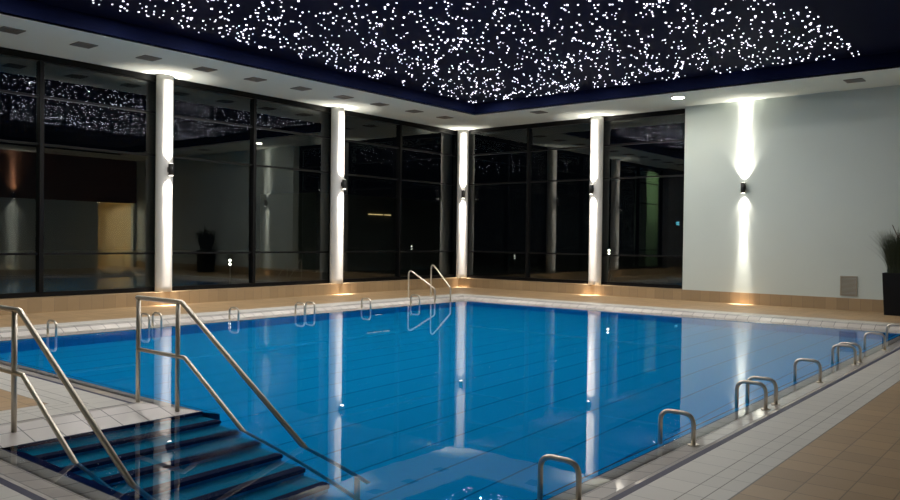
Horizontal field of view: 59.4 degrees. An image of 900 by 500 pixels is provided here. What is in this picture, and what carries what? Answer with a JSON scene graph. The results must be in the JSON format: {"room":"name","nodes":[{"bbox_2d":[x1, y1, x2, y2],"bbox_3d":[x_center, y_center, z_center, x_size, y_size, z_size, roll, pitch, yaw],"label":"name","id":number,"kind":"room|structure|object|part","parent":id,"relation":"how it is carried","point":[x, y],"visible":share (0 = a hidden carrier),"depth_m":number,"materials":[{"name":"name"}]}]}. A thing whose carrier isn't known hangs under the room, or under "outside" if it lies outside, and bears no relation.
{"room":"indoor swimming pool","nodes":[
{"label":"indoor swimming pool","id":0,"kind":"room"},
{"bbox_2d":[0,0,899,130],"bbox_3d":[0.529,-4.036,11.252,20.580,0.345,24.480,1,1,39],"label":"ceiling","id":1,"kind":"structure","parent":0,"point":[871,28],"depth_m":16.53,"materials":[{"name":"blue paint"}]},
{"bbox_2d":[0,26,25,34],"bbox_3d":[-8.013,-4.003,14.381,0.380,0.018,0.380,1,1,39],"label":"ceiling vent","id":2,"kind":"object","parent":1,"relation":"in","point":[3,28],"visible":1,"depth_m":14.37,"materials":[{"name":"grey metal"}]},
{"bbox_2d":[0,28,21,33],"bbox_3d":[-8.013,-4.005,14.381,0.320,0.012,0.300,1,1,39],"label":"grille","id":3,"kind":"object","parent":2,"relation":"attached to","point":[8,30],"depth_m":14.37,"materials":[{"name":"grey metal"}]},
{"bbox_2d":[70,41,97,48],"bbox_3d":[-7.161,-4.007,15.428,0.380,0.018,0.380,1,1,39],"label":"ceiling vent","id":4,"kind":"object","parent":1,"relation":"in","point":[78,44],"visible":1,"depth_m":15.41,"materials":[{"name":"grey metal"}]},
{"bbox_2d":[74,43,92,47],"bbox_3d":[-7.161,-4.008,15.428,0.320,0.012,0.300,1,1,39],"label":"grille","id":5,"kind":"object","parent":4,"relation":"attached to","point":[84,45],"depth_m":15.44,"materials":[{"name":"grey metal"}]},
{"bbox_2d":[136,55,161,60],"bbox_3d":[-6.297,-4.011,16.492,0.380,0.018,0.380,1,1,39],"label":"ceiling vent","id":6,"kind":"object","parent":1,"relation":"in","point":[143,57],"visible":1,"depth_m":16.49,"materials":[{"name":"grey metal"}]},
{"bbox_2d":[140,56,157,60],"bbox_3d":[-6.297,-4.012,16.492,0.320,0.012,0.300,1,1,39],"label":"grille","id":7,"kind":"object","parent":6,"relation":"attached to","point":[150,58],"depth_m":16.50,"materials":[{"name":"grey metal"}]},
{"bbox_2d":[193,66,216,71],"bbox_3d":[-5.446,-4.015,17.539,0.380,0.018,0.380,1,1,39],"label":"ceiling vent","id":8,"kind":"object","parent":1,"relation":"in","point":[204,69],"visible":1,"depth_m":17.52,"materials":[{"name":"grey metal"}]},
{"bbox_2d":[196,68,212,71],"bbox_3d":[-5.446,-4.016,17.539,0.320,0.012,0.300,1,1,39],"label":"grille","id":9,"kind":"object","parent":8,"relation":"attached to","point":[199,69],"depth_m":17.53,"materials":[{"name":"grey metal"}]},
{"bbox_2d":[244,77,266,81],"bbox_3d":[-4.588,-4.019,18.595,0.380,0.018,0.380,1,1,39],"label":"ceiling vent","id":10,"kind":"object","parent":1,"relation":"in","point":[255,79],"visible":1,"depth_m":18.57,"materials":[{"name":"grey metal"}]},
{"bbox_2d":[246,78,261,81],"bbox_3d":[-4.588,-4.020,18.595,0.320,0.012,0.300,1,1,39],"label":"grille","id":11,"kind":"object","parent":10,"relation":"attached to","point":[250,79],"depth_m":18.58,"materials":[{"name":"grey metal"}]},
{"bbox_2d":[290,86,311,90],"bbox_3d":[-3.711,-4.022,19.673,0.380,0.018,0.380,1,1,39],"label":"ceiling vent","id":12,"kind":"object","parent":1,"relation":"in","point":[299,88],"visible":1,"depth_m":19.62,"materials":[{"name":"grey metal"}]},
{"bbox_2d":[334,95,353,98],"bbox_3d":[-2.803,-4.027,20.791,0.380,0.018,0.380,1,1,39],"label":"ceiling vent","id":13,"kind":"object","parent":1,"relation":"in","point":[341,96],"visible":1,"depth_m":20.79,"materials":[{"name":"grey metal"}]},
{"bbox_2d":[370,103,388,105],"bbox_3d":[-1.945,-4.030,21.846,0.380,0.018,0.380,1,1,39],"label":"ceiling vent","id":14,"kind":"object","parent":1,"relation":"in","point":[375,104],"visible":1,"depth_m":21.82,"materials":[{"name":"grey metal"}]},
{"bbox_2d":[405,110,423,112],"bbox_3d":[-1.037,-4.034,22.963,0.380,0.018,0.380,1,1,39],"label":"ceiling vent","id":15,"kind":"object","parent":1,"relation":"in","point":[410,111],"visible":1,"depth_m":22.95,"materials":[{"name":"grey metal"}]},
{"bbox_2d":[436,116,453,118],"bbox_3d":[-0.154,-4.038,24.050,0.380,0.018,0.380,1,1,39],"label":"ceiling vent","id":16,"kind":"object","parent":1,"relation":"in","point":[441,117],"visible":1,"depth_m":24.01,"materials":[{"name":"grey metal"}]},
{"bbox_2d":[93,0,858,102],"bbox_3d":[-0.033,-4.248,14.182,10.532,0.014,15.596,1,1,39],"label":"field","id":17,"kind":"object","parent":1,"relation":"attached to","point":[93,0],"visible":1,"depth_m":16.31,"materials":[{"name":"white"}]},
{"bbox_2d":[531,111,547,113],"bbox_3d":[2.579,-3.988,22.847,0.380,0.018,0.380,1,1,39],"label":"ceiling vent","id":18,"kind":"object","parent":1,"relation":"in","point":[535,112],"visible":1,"depth_m":22.84,"materials":[{"name":"grey metal"}]},
{"bbox_2d":[671,96,684,98],"bbox_3d":[5.842,-3.907,20.213,0.360,0.026,0.360,1,1,39],"label":"recessed light","id":19,"kind":"object","parent":1,"relation":"in","point":[672,97],"visible":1,"depth_m":20.14,"materials":[{"name":"white"}]},
{"bbox_2d":[843,78,865,82],"bbox_3d":[9.169,-3.838,17.877,0.380,0.018,0.380,1,1,39],"label":"ceiling vent","id":20,"kind":"object","parent":1,"relation":"in","point":[856,79],"visible":1,"depth_m":17.84,"materials":[{"name":"grey metal"}]},
{"bbox_2d":[847,79,862,82],"bbox_3d":[9.169,-3.839,17.877,0.320,0.012,0.300,1,1,39],"label":"grille","id":21,"kind":"object","parent":20,"relation":"attached to","point":[848,80],"depth_m":17.85,"materials":[{"name":"grey metal"}]},
{"bbox_2d":[0,287,899,499],"bbox_3d":[0.457,1.455,11.021,20.000,0.001,24.000,1,1,39],"label":"floor","id":22,"kind":"structure","parent":0,"point":[858,458],"depth_m":7.22,"materials":[{"name":"beige tile"}]},
{"bbox_2d":[0,277,457,314],"bbox_3d":[-7.335,1.119,17.663,0.480,0.296,24.480,1,1,39],"label":"wall","id":23,"kind":"structure","parent":22,"relation":"on","point":[115,300],"depth_m":19.24,"materials":[{"name":"tile"}]},
{"bbox_2d":[0,47,155,298],"bbox_3d":[-8.512,-1.535,16.336,0.150,5.018,5.450,1,1,39],"label":"window","id":24,"kind":"structure","parent":23,"relation":"on","point":[41,59],"depth_m":16.37,"materials":[{"name":"black metal"}]},
{"bbox_2d":[155,74,173,291],"bbox_3d":[-6.642,-1.539,18.327,0.392,5.018,0.392,1,1,39],"label":"column","id":25,"kind":"structure","parent":23,"relation":"on","point":[164,82],"depth_m":18.17,"materials":[{"name":"white paint"}]},
{"bbox_2d":[167,163,173,175],"bbox_3d":[-6.431,-1.849,18.154,0.179,0.276,0.124,1,1,39],"label":"wall sconce","id":26,"kind":"object","parent":25,"relation":"attached to","point":[170,169],"visible":1,"depth_m":18.09,"materials":[{"name":"metal"}]},
{"bbox_2d":[172,79,330,290],"bbox_3d":[-5.084,-1.551,20.553,0.150,5.018,5.420,1,1,39],"label":"window","id":27,"kind":"structure","parent":23,"relation":"on","point":[254,97],"depth_m":20.46,"materials":[{"name":"black metal"}]},
{"bbox_2d":[330,106,344,283],"bbox_3d":[-3.223,-1.555,22.533,0.380,5.018,0.380,1,1,39],"label":"column","id":28,"kind":"structure","parent":23,"relation":"on","point":[337,113],"depth_m":22.37,"materials":[{"name":"white paint"}]},
{"bbox_2d":[341,179,346,188],"bbox_3d":[-3.012,-1.864,22.360,0.179,0.276,0.124,1,1,39],"label":"wall sconce","id":29,"kind":"object","parent":28,"relation":"attached to","point":[344,181],"visible":1,"depth_m":22.29,"materials":[{"name":"metal"}]},
{"bbox_2d":[343,110,457,282],"bbox_3d":[-1.583,-1.566,24.860,0.150,5.018,5.680,1,1,39],"label":"window","id":30,"kind":"structure","parent":23,"relation":"on","point":[399,123],"depth_m":24.81,"materials":[{"name":"black metal"}]},
{"bbox_2d":[0,294,899,499],"bbox_3d":[-0.028,1.425,12.799,12.696,0.001,16.666,1,1,39],"label":"pool deck","id":31,"kind":"structure","parent":22,"relation":"on","point":[726,470],"depth_m":7.06,"materials":[{"name":"white tile"}]},
{"bbox_2d":[407,270,435,301],"bbox_3d":[-0.785,1.204,21.290,0.861,1.290,0.090,1,1,26],"label":"ladder handrail","id":32,"kind":"object","parent":31,"relation":"attached to","point":[410,270],"visible":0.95,"depth_m":21.29,"materials":[{"name":"metal"}]},
{"bbox_2d":[429,265,450,300],"bbox_3d":[-0.262,1.128,21.741,0.727,1.441,0.089,1,1,33],"label":"ladder handrail","id":33,"kind":"object","parent":31,"relation":"attached to","point":[431,265],"visible":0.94,"depth_m":21.87,"materials":[{"name":"metal"}]},
{"bbox_2d":[871,225,899,315],"bbox_3d":[10.120,0.371,17.758,1.508,2.223,1.294,1,1,39],"label":"potted grass","id":34,"kind":"object","parent":22,"relation":"on","point":[890,279],"depth_m":17.80,"materials":[{"name":"plant"}]},
{"bbox_2d":[682,85,899,299],"bbox_3d":[11.296,-1.613,18.029,12.130,5.620,0.535,1,1,39],"label":"wall","id":35,"kind":"structure","parent":0,"point":[820,172],"depth_m":19.83,"materials":[{"name":"white paint"}]},
{"bbox_2d":[467,118,590,283],"bbox_3d":[2.388,-1.524,25.375,5.385,5.018,0.150,1,1,39],"label":"window","id":36,"kind":"structure","parent":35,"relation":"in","point":[529,127],"depth_m":25.22,"materials":[{"name":"black metal"}]},
{"bbox_2d":[601,109,684,288],"bbox_3d":[5.567,-1.450,22.811,2.785,5.018,0.120,1,1,39],"label":"window","id":37,"kind":"structure","parent":35,"relation":"in","point":[676,111],"depth_m":22.76,"materials":[{"name":"black metal"}]},
{"bbox_2d":[458,278,883,312],"bbox_3d":[7.993,1.268,20.669,20.480,0.296,0.480,1,1,39],"label":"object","id":38,"kind":"structure","parent":35,"relation":"attached to","point":[852,304],"depth_m":21.65,"materials":[{"name":"tile"}]},
{"bbox_2d":[456,129,468,277],"bbox_3d":[0.422,-1.568,26.780,0.380,5.018,0.380,1,1,39],"label":"column","id":39,"kind":"structure","parent":38,"relation":"on","point":[463,134],"depth_m":26.62,"materials":[{"name":"white paint"}]},
{"bbox_2d":[461,190,464,197],"bbox_3d":[0.444,-1.878,26.509,0.124,0.276,0.179,1,1,-4],"label":"wall sconce","id":40,"kind":"object","parent":39,"relation":"attached to","point":[462,191],"visible":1,"depth_m":26.43,"materials":[{"name":"metal"}]},
{"bbox_2d":[588,115,603,284],"bbox_3d":[4.354,-1.474,23.526,0.380,5.018,0.380,1,1,39],"label":"column","id":41,"kind":"structure","parent":38,"relation":"on","point":[597,121],"depth_m":23.37,"materials":[{"name":"white paint"}]},
{"bbox_2d":[589,185,593,193],"bbox_3d":[4.190,-1.788,23.314,0.124,0.276,0.179,1,1,39],"label":"wall sconce","id":42,"kind":"object","parent":41,"relation":"attached to","point":[591,189],"visible":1,"depth_m":23.24,"materials":[{"name":"metal"}]},
{"bbox_2d":[741,182,745,192],"bbox_3d":[7.646,-1.617,20.550,0.124,0.276,0.179,1,1,39],"label":"wall sconce","id":43,"kind":"object","parent":35,"relation":"attached to","point":[743,184],"visible":1,"depth_m":20.48,"materials":[{"name":"metal"}]},
{"bbox_2d":[840,276,857,295],"bbox_3d":[9.622,0.869,19.038,0.380,0.480,0.022,1,1,39],"label":"air vent","id":44,"kind":"object","parent":35,"relation":"in","point":[855,279],"visible":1,"depth_m":19.03,"materials":[{"name":"metal"}]},
{"bbox_2d":[882,272,899,315],"bbox_3d":[10.218,1.001,17.944,0.600,0.960,0.600,1,1,39],"label":"pot","id":45,"kind":"object","parent":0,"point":[891,280],"depth_m":17.79,"materials":[{"name":"black plastic"}]},
{"bbox_3d":[-0.026,2.126,12.706,10.550,1.200,14.520,1,1,39],"label":"basin","id":46,"kind":"object","parent":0,"visible":0},
{"bbox_2d":[0,305,135,485],"bbox_3d":[-2.897,1.633,5.939,3.412,2.295,0.100,1,1,39],"label":"handrail","id":47,"kind":"object","parent":46,"relation":"on","point":[15,311],"visible":0.91,"depth_m":6.13,"materials":[{"name":"metal"}]},
{"bbox_3d":[-3.592,1.019,6.502,0.044,1.035,0.044,1,1,39],"label":"post","id":48,"kind":"part","parent":47,"relation":"part of","materials":[{"name":"metal"}]},
{"bbox_3d":[-2.918,1.728,5.956,3.260,1.441,0.040,1,1,39],"label":"rail","id":49,"kind":"part","parent":47,"relation":"part of","materials":[{"name":"metal"}]},
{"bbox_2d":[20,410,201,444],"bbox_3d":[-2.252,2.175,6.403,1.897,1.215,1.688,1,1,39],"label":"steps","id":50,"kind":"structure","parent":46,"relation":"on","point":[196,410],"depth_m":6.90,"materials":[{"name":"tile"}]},
{"bbox_2d":[135,295,307,447],"bbox_3d":[-1.890,1.632,6.924,3.332,2.295,0.100,1,1,39],"label":"handrail","id":51,"kind":"object","parent":46,"relation":"on","point":[177,356],"visible":0.87,"depth_m":7.37,"materials":[{"name":"metal"}]},
{"bbox_3d":[-3.136,1.020,7.935,0.044,1.065,0.044,1,1,39],"label":"post","id":52,"kind":"part","parent":51,"relation":"part of","materials":[{"name":"metal"}]},
{"bbox_3d":[-2.585,1.033,7.488,0.044,1.065,0.044,1,1,39],"label":"post","id":53,"kind":"part","parent":51,"relation":"part of","materials":[{"name":"metal"}]},
{"bbox_3d":[-1.911,1.727,6.942,3.180,1.441,0.040,1,1,39],"label":"rail","id":54,"kind":"part","parent":51,"relation":"part of","materials":[{"name":"metal"}]},
{"bbox_2d":[0,299,899,499],"bbox_3d":[-0.041,1.508,12.908,11.110,0.001,15.080,1,1,39],"label":"pool water","id":55,"kind":"object","parent":46,"relation":"in","point":[462,399],"visible":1,"depth_m":8.61,"materials":[{"name":"blue liquid"}]},
{"bbox_2d":[0,295,899,499],"bbox_3d":[-0.029,1.474,12.799,11.656,0.100,15.626,1,1,39],"label":"pool edge","id":56,"kind":"structure","parent":46,"relation":"on","point":[36,429],"depth_m":7.35,"materials":[{"name":"tile"}]},
{"bbox_2d":[45,319,56,336],"bbox_3d":[-6.625,1.417,13.118,0.374,0.523,0.090,1,1,39],"label":"hoop","id":57,"kind":"object","parent":56,"relation":"attached to","point":[49,320],"visible":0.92,"depth_m":13.09,"materials":[{"name":"metal"}]},
{"bbox_2d":[141,313,149,327],"bbox_3d":[-5.577,1.413,14.407,0.374,0.523,0.090,1,1,39],"label":"hoop","id":58,"kind":"object","parent":56,"relation":"attached to","point":[147,314],"visible":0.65,"depth_m":14.32,"materials":[{"name":"metal"}]},
{"bbox_2d":[151,312,161,326],"bbox_3d":[-5.427,1.412,14.592,0.374,0.523,0.090,1,1,39],"label":"hoop","id":59,"kind":"object","parent":56,"relation":"attached to","point":[153,313],"visible":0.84,"depth_m":14.59,"materials":[{"name":"metal"}]},
{"bbox_2d":[227,307,238,320],"bbox_3d":[-4.362,1.407,15.903,0.374,0.523,0.090,1,1,39],"label":"hoop","id":60,"kind":"object","parent":56,"relation":"attached to","point":[230,308],"visible":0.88,"depth_m":15.87,"materials":[{"name":"metal"}]},
{"bbox_2d":[295,302,304,314],"bbox_3d":[-3.283,1.403,17.230,0.374,0.523,0.090,1,1,39],"label":"hoop","id":61,"kind":"object","parent":56,"relation":"attached to","point":[297,302],"visible":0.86,"depth_m":17.21,"materials":[{"name":"metal"}]},
{"bbox_2d":[305,301,314,313],"bbox_3d":[-3.103,1.402,17.451,0.374,0.523,0.090,1,1,39],"label":"hoop","id":62,"kind":"object","parent":56,"relation":"attached to","point":[313,303],"visible":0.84,"depth_m":17.43,"materials":[{"name":"metal"}]},
{"bbox_2d":[360,298,370,308],"bbox_3d":[-2.007,1.397,18.799,0.374,0.523,0.090,1,1,39],"label":"hoop","id":63,"kind":"object","parent":56,"relation":"attached to","point":[369,299],"visible":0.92,"depth_m":18.78,"materials":[{"name":"metal"}]},
{"bbox_2d":[410,294,419,304],"bbox_3d":[-0.899,1.392,20.163,0.374,0.523,0.090,1,1,39],"label":"hoop","id":64,"kind":"object","parent":56,"relation":"attached to","point":[412,294],"visible":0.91,"depth_m":20.15,"materials":[{"name":"metal"}]},
{"bbox_2d":[0,347,899,499],"bbox_3d":[-0.029,1.433,12.799,11.656,0.012,15.626,1,1,39],"label":"trim","id":65,"kind":"structure","parent":56,"relation":"attached to","point":[4,482],"depth_m":6.23,"materials":[{"name":"white tile"}]},
{"bbox_2d":[537,454,581,499],"bbox_3d":[0.717,1.605,5.140,0.364,0.523,0.090,1,1,39],"label":"hoop","id":66,"kind":"object","parent":56,"relation":"attached to","point":[546,457],"visible":1,"depth_m":5.12,"materials":[{"name":"metal"}]},
{"bbox_2d":[658,409,698,446],"bbox_3d":[1.903,1.600,6.599,0.364,0.523,0.090,1,1,39],"label":"hoop","id":67,"kind":"object","parent":56,"relation":"attached to","point":[693,443],"visible":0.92,"depth_m":6.57,"materials":[{"name":"metal"}]},
{"bbox_2d":[735,380,769,409],"bbox_3d":[3.076,1.595,8.043,0.364,0.523,0.090,1,1,39],"label":"hoop","id":68,"kind":"object","parent":56,"relation":"attached to","point":[739,383],"visible":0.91,"depth_m":8.02,"materials":[{"name":"metal"}]},
{"bbox_2d":[745,376,779,404],"bbox_3d":[3.284,1.594,8.299,0.364,0.523,0.090,1,1,39],"label":"hoop","id":69,"kind":"object","parent":56,"relation":"attached to","point":[771,380],"visible":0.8,"depth_m":8.25,"materials":[{"name":"metal"}]},
{"bbox_2d":[793,358,823,382],"bbox_3d":[4.375,1.589,9.641,0.364,0.523,0.090,1,1,39],"label":"hoop","id":70,"kind":"object","parent":56,"relation":"attached to","point":[818,363],"visible":0.88,"depth_m":9.61,"materials":[{"name":"metal"}]},
{"bbox_2d":[831,344,858,364],"bbox_3d":[5.523,1.584,11.053,0.364,0.523,0.090,1,1,39],"label":"hoop","id":71,"kind":"object","parent":56,"relation":"attached to","point":[835,345],"visible":0.88,"depth_m":11.04,"materials":[{"name":"metal"}]},
{"bbox_2d":[836,342,862,362],"bbox_3d":[5.719,1.583,11.294,0.364,0.523,0.090,1,1,39],"label":"hoop","id":72,"kind":"object","parent":56,"relation":"attached to","point":[846,343],"visible":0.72,"depth_m":11.25,"materials":[{"name":"metal"}]},
{"bbox_2d":[863,332,886,349],"bbox_3d":[6.804,1.578,12.629,0.364,0.523,0.090,1,1,39],"label":"hoop","id":73,"kind":"object","parent":56,"relation":"attached to","point":[867,333],"visible":0.9,"depth_m":12.61,"materials":[{"name":"metal"}]},
{"bbox_2d":[886,323,899,338],"bbox_3d":[7.939,1.573,14.025,0.364,0.523,0.090,1,1,39],"label":"hoop","id":74,"kind":"object","parent":56,"relation":"attached to","point":[891,324],"visible":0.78,"depth_m":14.10,"materials":[{"name":"metal"}]},
{"label":"outside","id":75,"kind":"structure","parent":0,"visible":0},
{"bbox_2d":[0,250,682,292],"bbox_3d":[0.268,1.189,26.639,120.000,0.001,120.000,1,1,39],"label":"ground","id":76,"kind":"structure","parent":75,"point":[102,271],"depth_m":38.10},
{"bbox_2d":[229,259,230,283],"bbox_3d":[-6.451,0.711,23.116,0.072,0.886,0.072,1,1,39],"label":"lamp","id":77,"kind":"object","parent":76,"relation":"on","point":[229,259],"visible":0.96,"depth_m":23.09,"materials":[{"name":"metal"}]},
{"bbox_2d":[260,192,439,272],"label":"window","id":78,"kind":"structure","parent":76,"relation":"on","point":[289,221],"depth_m":37.00,"materials":[{"name":"black glass"}]},
{"bbox_2d":[608,249,609,280],"bbox_3d":[5.313,0.616,26.401,0.072,1.276,0.072,1,1,39],"label":"lamp","id":79,"kind":"object","parent":76,"relation":"on","point":[609,249],"visible":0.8,"depth_m":26.38,"materials":[{"name":"metal"}]}
]}

